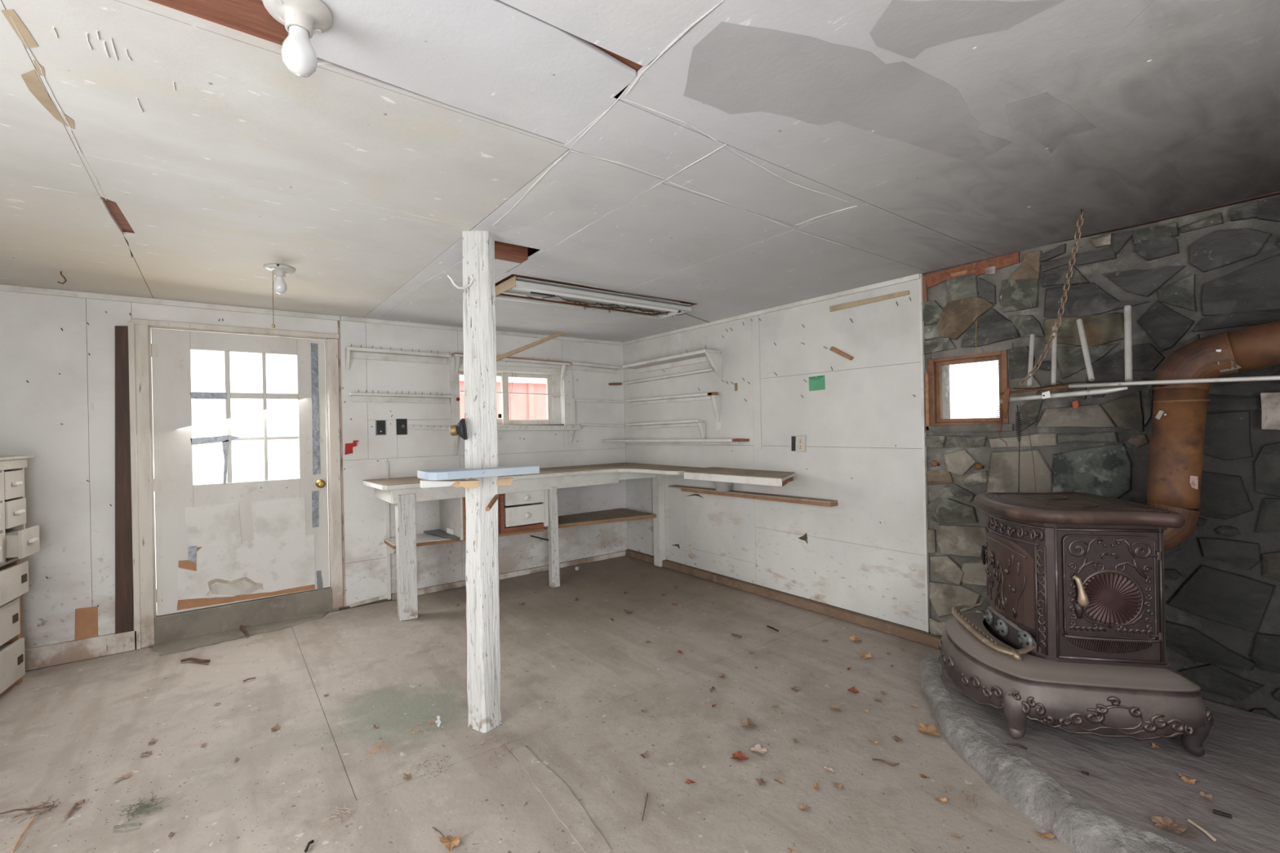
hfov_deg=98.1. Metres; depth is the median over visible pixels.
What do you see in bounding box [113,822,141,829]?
twig
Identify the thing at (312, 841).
twig
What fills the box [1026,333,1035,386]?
tube
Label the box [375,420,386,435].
outlet box
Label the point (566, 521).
shelf
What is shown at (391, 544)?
shelf
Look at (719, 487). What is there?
block
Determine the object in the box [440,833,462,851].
leaf
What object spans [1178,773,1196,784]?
leaf
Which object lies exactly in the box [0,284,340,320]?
trim
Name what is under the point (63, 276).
ceiling hook
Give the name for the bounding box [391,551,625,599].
baseboard
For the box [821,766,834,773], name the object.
leaf
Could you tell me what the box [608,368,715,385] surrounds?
wall shelf
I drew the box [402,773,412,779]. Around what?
leaf
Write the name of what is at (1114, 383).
rod
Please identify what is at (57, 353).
wall
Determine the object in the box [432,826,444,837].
twig
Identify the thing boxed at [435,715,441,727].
scrap
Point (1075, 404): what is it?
tag
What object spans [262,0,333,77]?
ceiling light
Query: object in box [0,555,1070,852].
floor
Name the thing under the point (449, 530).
wood block
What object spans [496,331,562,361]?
wooden dowel
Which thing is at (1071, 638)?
wood stove
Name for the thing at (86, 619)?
board
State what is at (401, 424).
outlet box
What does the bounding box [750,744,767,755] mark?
leaf
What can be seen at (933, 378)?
window
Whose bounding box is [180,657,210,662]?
strip
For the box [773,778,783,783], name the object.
leaf
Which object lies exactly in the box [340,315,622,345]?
trim
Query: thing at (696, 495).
flap
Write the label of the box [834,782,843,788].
leaf
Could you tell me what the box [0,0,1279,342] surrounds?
ceiling
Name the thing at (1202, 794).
leaf
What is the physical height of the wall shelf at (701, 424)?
0.171 m
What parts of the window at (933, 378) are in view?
sash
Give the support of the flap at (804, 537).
attached to the wall at (866, 554)
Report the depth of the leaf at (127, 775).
2.11 m
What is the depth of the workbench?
4.39 m
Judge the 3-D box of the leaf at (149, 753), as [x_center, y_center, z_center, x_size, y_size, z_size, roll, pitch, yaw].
[-2.003,1.325,2.256,0.043,0.011,0.020,-1,0,4]
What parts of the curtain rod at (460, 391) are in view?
rod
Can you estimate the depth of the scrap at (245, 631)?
3.61 m
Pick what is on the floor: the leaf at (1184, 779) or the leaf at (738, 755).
the leaf at (738, 755)
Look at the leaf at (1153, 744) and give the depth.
2.00 m
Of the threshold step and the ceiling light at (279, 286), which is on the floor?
the threshold step
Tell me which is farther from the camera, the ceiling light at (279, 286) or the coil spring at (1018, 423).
the ceiling light at (279, 286)
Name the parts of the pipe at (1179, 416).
damper handle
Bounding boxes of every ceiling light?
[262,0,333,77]
[262,263,295,328]
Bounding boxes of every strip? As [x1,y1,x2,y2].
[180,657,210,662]
[449,356,455,425]
[829,346,853,359]
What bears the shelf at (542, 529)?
attached to the workbench
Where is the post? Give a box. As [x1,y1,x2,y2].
[462,231,502,733]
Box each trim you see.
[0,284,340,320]
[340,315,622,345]
[622,273,919,345]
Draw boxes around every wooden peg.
[930,460,939,466]
[973,462,984,470]
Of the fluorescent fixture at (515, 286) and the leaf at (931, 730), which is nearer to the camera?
the leaf at (931, 730)
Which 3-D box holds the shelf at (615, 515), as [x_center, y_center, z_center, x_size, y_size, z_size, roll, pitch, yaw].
[-0.431,0.820,5.022,1.045,0.006,0.551,-1,0,-37]
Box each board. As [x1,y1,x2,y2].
[74,606,97,639]
[115,325,133,634]
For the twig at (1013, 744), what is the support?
on the hearth
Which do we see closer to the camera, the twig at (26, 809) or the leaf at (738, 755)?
the twig at (26, 809)
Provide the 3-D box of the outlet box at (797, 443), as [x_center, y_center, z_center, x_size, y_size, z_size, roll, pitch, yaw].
[1.117,0.117,3.936,0.012,0.118,0.134,-1,0,-37]
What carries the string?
hanging from the stone wall at (1186, 277)
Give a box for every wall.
[0,290,627,648]
[623,273,930,633]
[922,191,1279,719]
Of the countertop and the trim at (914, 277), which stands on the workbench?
the countertop
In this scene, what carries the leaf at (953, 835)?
on the floor
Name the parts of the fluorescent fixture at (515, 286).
plate, rail, rail, rail, rail, plate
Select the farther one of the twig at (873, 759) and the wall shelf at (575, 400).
the wall shelf at (575, 400)
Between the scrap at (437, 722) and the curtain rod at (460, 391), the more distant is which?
the curtain rod at (460, 391)
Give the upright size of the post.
2.150 m
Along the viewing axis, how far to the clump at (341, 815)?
1.86 m
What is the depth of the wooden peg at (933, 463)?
3.12 m
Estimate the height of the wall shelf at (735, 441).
0.066 m
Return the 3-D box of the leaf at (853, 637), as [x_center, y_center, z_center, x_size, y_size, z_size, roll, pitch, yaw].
[1.278,1.250,3.278,0.072,0.028,0.071,-1,0,-39]
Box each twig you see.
[0,804,53,814]
[10,816,34,852]
[64,799,84,817]
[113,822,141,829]
[304,840,314,852]
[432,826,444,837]
[641,792,648,821]
[871,758,899,767]
[1006,742,1027,749]
[1187,819,1216,841]
[1212,809,1232,818]
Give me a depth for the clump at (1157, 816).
1.58 m
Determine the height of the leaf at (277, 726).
0.012 m
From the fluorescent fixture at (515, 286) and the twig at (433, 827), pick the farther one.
the fluorescent fixture at (515, 286)
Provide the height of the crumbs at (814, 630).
0.009 m
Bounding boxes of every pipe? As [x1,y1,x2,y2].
[999,386,1128,404]
[1146,320,1279,551]
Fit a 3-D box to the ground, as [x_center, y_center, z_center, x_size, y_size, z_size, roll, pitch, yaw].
[-5.663,1.430,17.471,36.000,0.150,25.265,-1,0,-37]
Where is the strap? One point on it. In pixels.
(1006, 393)
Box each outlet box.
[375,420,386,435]
[395,418,407,435]
[790,435,805,452]
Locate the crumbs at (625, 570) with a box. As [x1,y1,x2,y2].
[600,569,706,600]
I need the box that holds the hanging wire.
[1022,408,1035,492]
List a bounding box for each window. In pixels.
[408,361,580,454]
[924,350,1008,431]
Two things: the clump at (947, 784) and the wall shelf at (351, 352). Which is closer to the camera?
the clump at (947, 784)
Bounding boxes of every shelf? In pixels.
[345,343,450,369]
[348,390,453,404]
[383,533,451,546]
[384,539,459,549]
[417,465,539,488]
[451,352,570,379]
[459,528,544,541]
[533,515,656,529]
[534,508,656,525]
[569,361,621,373]
[574,399,622,403]
[579,423,622,427]
[600,438,749,444]
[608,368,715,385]
[622,349,722,378]
[626,391,719,422]
[626,419,705,439]
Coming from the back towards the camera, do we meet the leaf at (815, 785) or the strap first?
the strap
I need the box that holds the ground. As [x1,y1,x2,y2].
[192,461,299,484]
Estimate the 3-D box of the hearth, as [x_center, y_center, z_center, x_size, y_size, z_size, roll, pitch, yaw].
[1.981,1.210,1.762,1.294,0.127,2.481,-1,0,-37]
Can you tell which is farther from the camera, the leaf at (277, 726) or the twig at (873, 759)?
the leaf at (277, 726)
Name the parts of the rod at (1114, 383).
rod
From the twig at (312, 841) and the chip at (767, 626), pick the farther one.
the chip at (767, 626)
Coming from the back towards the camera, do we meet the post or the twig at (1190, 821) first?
the post
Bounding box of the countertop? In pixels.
[362,462,699,485]
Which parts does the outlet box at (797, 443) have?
plate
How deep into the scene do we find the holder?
4.10 m
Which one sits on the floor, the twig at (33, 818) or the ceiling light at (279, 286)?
the twig at (33, 818)
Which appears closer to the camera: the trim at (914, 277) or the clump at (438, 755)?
the clump at (438, 755)
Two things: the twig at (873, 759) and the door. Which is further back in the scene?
the door
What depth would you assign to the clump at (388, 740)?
2.26 m
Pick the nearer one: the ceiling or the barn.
the ceiling
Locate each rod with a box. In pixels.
[460,391,561,397]
[1000,375,1279,395]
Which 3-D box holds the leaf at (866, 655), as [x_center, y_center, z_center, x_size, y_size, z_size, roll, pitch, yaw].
[1.233,1.249,3.053,0.077,0.032,0.075,-1,0,32]
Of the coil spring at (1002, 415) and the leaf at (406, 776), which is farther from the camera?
the coil spring at (1002, 415)
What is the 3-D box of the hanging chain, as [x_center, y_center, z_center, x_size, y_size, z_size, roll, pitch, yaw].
[1.816,-0.548,2.451,0.036,0.698,0.347,-1,0,-7]
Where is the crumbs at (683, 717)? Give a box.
[500,716,775,852]
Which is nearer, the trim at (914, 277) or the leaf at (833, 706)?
the leaf at (833, 706)
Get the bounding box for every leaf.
[115,773,132,779]
[141,751,151,755]
[148,737,158,743]
[271,723,280,730]
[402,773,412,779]
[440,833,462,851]
[640,751,648,758]
[685,779,695,784]
[729,751,748,760]
[741,717,755,727]
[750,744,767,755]
[755,778,767,785]
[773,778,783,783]
[787,848,796,852]
[790,686,799,691]
[799,803,810,810]
[813,782,818,789]
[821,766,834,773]
[830,703,841,711]
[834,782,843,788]
[847,686,858,693]
[849,635,862,640]
[857,651,871,658]
[891,735,902,742]
[916,722,940,737]
[934,797,946,802]
[951,834,961,839]
[1035,831,1053,839]
[1151,742,1159,748]
[1151,816,1186,833]
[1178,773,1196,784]
[1198,791,1214,802]
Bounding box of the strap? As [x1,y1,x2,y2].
[1003,387,1010,418]
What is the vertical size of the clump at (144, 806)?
0.015 m
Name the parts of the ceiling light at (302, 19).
bulb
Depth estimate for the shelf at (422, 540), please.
4.16 m
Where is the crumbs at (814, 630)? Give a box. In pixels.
[666,630,944,777]
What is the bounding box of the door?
[128,318,345,649]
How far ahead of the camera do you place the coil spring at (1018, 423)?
2.61 m
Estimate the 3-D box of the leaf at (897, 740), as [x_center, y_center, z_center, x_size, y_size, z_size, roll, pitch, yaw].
[1.044,1.264,2.252,0.037,0.009,0.037,-1,0,-21]
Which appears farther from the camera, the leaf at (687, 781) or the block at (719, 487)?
the block at (719, 487)
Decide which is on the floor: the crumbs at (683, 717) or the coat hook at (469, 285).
the crumbs at (683, 717)
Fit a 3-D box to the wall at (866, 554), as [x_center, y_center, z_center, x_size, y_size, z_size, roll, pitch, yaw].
[0.730,0.150,4.533,0.153,2.250,3.196,-1,0,-37]
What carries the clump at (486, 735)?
on the floor
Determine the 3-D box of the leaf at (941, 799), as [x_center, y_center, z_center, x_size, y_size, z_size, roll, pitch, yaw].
[1.019,1.264,1.885,0.042,0.010,0.018,-1,0,9]
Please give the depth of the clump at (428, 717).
2.42 m
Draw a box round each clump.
[12,796,60,824]
[117,792,171,821]
[320,806,355,829]
[360,740,394,755]
[410,717,444,733]
[416,755,449,778]
[470,734,523,761]
[941,783,977,808]
[1150,816,1202,843]
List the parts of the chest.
drawer, drawer, drawer, corner post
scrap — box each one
[240,625,248,636]
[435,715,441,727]
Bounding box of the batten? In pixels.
[830,290,909,311]
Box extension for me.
[684,466,795,486]
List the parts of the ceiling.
panel, panel, panel, panel, panel, panel, panel, panel, panel, panel, panel, panel, panel, panel, panel, panel, panel, panel, panel, panel, panel, panel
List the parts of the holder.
plate, arm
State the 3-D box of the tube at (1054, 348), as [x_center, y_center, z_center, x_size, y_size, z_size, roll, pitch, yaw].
[1.946,-0.338,2.608,0.019,0.287,0.160,-1,0,40]
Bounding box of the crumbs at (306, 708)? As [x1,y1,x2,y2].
[4,707,347,848]
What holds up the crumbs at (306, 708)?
on the floor
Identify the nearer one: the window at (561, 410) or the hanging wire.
the hanging wire
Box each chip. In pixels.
[766,625,778,631]
[1080,770,1088,775]
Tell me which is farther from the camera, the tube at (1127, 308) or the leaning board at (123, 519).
the leaning board at (123, 519)
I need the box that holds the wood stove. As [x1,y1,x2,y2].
[938,491,1213,756]
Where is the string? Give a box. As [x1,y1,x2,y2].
[975,320,977,351]
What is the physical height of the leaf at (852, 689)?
0.017 m
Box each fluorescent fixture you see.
[495,275,709,322]
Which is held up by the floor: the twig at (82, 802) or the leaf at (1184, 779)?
the twig at (82, 802)
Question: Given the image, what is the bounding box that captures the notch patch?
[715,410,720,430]
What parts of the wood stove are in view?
handle, foot rail, door, draft plate, leg, lid, lid, plate, handle, door, frame, leg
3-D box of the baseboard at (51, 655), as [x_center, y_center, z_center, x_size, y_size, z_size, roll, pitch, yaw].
[-3.468,1.302,3.075,1.017,0.118,0.030,-1,0,-37]
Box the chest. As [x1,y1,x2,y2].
[0,557,28,697]
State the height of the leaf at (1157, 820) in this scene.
0.015 m
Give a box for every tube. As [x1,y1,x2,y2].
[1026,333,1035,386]
[1051,326,1057,385]
[1075,319,1094,381]
[1124,305,1132,381]
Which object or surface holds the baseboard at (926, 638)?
attached to the wall at (866, 554)
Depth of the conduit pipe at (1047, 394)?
2.47 m
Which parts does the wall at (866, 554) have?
wall panel, wall panel, wall panel, wall panel, wall panel, wall panel, wall panel, wall panel, wall panel, wall panel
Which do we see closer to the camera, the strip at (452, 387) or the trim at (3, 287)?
the trim at (3, 287)
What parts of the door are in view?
casing, casing, patch panel, casing, rail, patch panel, rail, patch panel, knob, casing, casing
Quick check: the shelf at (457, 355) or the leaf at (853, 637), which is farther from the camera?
the shelf at (457, 355)
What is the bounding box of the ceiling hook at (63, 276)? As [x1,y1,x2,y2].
[57,271,66,284]
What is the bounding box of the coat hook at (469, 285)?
[447,275,474,289]
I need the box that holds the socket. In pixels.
[449,418,467,439]
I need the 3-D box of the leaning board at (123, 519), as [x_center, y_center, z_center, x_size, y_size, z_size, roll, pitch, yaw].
[-3.118,0.323,3.355,0.104,1.872,0.026,-1,0,-37]
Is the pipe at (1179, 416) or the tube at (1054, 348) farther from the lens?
the tube at (1054, 348)
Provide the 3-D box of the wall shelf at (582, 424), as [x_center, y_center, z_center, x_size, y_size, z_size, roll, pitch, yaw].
[-0.373,-0.017,5.435,0.488,0.047,0.030,-1,0,-37]
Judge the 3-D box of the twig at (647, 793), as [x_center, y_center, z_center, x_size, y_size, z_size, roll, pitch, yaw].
[0.018,1.285,1.882,0.006,0.008,0.136,-1,0,8]
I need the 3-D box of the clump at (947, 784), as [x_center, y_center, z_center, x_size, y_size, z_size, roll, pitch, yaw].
[1.091,1.261,1.900,0.105,0.011,0.106,-1,0,28]
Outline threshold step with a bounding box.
[154,586,339,645]
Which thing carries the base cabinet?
on the chest
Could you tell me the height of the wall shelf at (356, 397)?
0.095 m
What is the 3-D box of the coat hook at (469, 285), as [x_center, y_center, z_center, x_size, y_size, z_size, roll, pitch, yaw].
[-0.741,-0.603,2.295,0.114,0.068,0.013,-1,0,-37]
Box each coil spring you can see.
[995,404,1007,446]
[1014,404,1022,492]
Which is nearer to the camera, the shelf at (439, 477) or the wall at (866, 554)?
the shelf at (439, 477)
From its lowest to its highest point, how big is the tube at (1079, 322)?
0.298 m
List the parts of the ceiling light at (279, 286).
pull chain, bulb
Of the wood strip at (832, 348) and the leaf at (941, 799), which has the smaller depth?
the leaf at (941, 799)
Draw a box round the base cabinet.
[0,455,39,564]
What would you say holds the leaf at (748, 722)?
on the floor
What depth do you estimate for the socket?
2.36 m
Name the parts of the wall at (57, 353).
wall panel, wall panel, wall panel, wall panel, wall panel, wall panel, wall panel, wall panel, wall panel, wall panel, wall panel, wall panel, wall panel, wall panel, wall panel, wall panel, wall panel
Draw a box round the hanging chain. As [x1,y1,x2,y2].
[1018,208,1083,385]
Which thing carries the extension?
attached to the workbench
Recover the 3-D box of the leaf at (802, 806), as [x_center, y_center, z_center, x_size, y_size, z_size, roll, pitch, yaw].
[0.551,1.274,1.857,0.036,0.008,0.036,-1,0,19]
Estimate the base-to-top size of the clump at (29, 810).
0.012 m
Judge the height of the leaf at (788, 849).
0.006 m
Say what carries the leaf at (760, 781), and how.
on the floor
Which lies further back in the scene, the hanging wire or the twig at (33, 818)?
the hanging wire
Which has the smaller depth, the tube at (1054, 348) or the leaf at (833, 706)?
the leaf at (833, 706)
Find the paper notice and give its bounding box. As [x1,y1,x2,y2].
[808,375,825,391]
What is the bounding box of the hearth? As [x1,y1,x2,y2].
[918,653,1279,852]
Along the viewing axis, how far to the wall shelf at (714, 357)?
4.79 m
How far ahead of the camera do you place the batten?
3.49 m
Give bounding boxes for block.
[446,526,453,534]
[715,484,730,490]
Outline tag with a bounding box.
[1071,400,1079,408]
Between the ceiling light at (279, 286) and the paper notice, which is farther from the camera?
the paper notice
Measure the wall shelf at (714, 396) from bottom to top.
0.245 m
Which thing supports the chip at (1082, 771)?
on the hearth
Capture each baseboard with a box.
[24,630,136,671]
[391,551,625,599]
[625,549,942,648]
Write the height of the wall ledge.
0.048 m
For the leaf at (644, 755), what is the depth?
2.18 m
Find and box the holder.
[343,440,358,454]
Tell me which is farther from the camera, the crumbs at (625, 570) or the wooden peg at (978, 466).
the crumbs at (625, 570)
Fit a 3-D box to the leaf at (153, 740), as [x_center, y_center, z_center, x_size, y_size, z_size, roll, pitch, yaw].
[-2.057,1.327,2.343,0.032,0.010,0.032,-1,0,2]
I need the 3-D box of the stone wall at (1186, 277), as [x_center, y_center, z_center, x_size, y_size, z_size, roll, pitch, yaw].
[2.809,0.108,1.937,0.327,2.250,3.505,-1,0,-37]
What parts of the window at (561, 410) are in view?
nail rail, casing, sash, casing, sash, casing, casing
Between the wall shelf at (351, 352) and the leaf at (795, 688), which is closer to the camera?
the leaf at (795, 688)
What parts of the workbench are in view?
leg, slat, drawer, drawer, knob, knob, prop rod, leg, leg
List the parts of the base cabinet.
drawer, drawer, drawer, cornice, drawer, drawer, pull, pull, drawer, pull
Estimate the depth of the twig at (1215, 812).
1.64 m
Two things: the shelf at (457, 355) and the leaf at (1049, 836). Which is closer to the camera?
the leaf at (1049, 836)
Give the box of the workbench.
[362,462,699,621]
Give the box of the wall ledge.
[668,484,838,506]
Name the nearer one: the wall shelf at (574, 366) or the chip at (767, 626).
the chip at (767, 626)
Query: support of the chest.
on the floor
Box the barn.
[459,374,546,419]
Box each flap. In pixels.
[687,493,702,497]
[798,533,808,543]

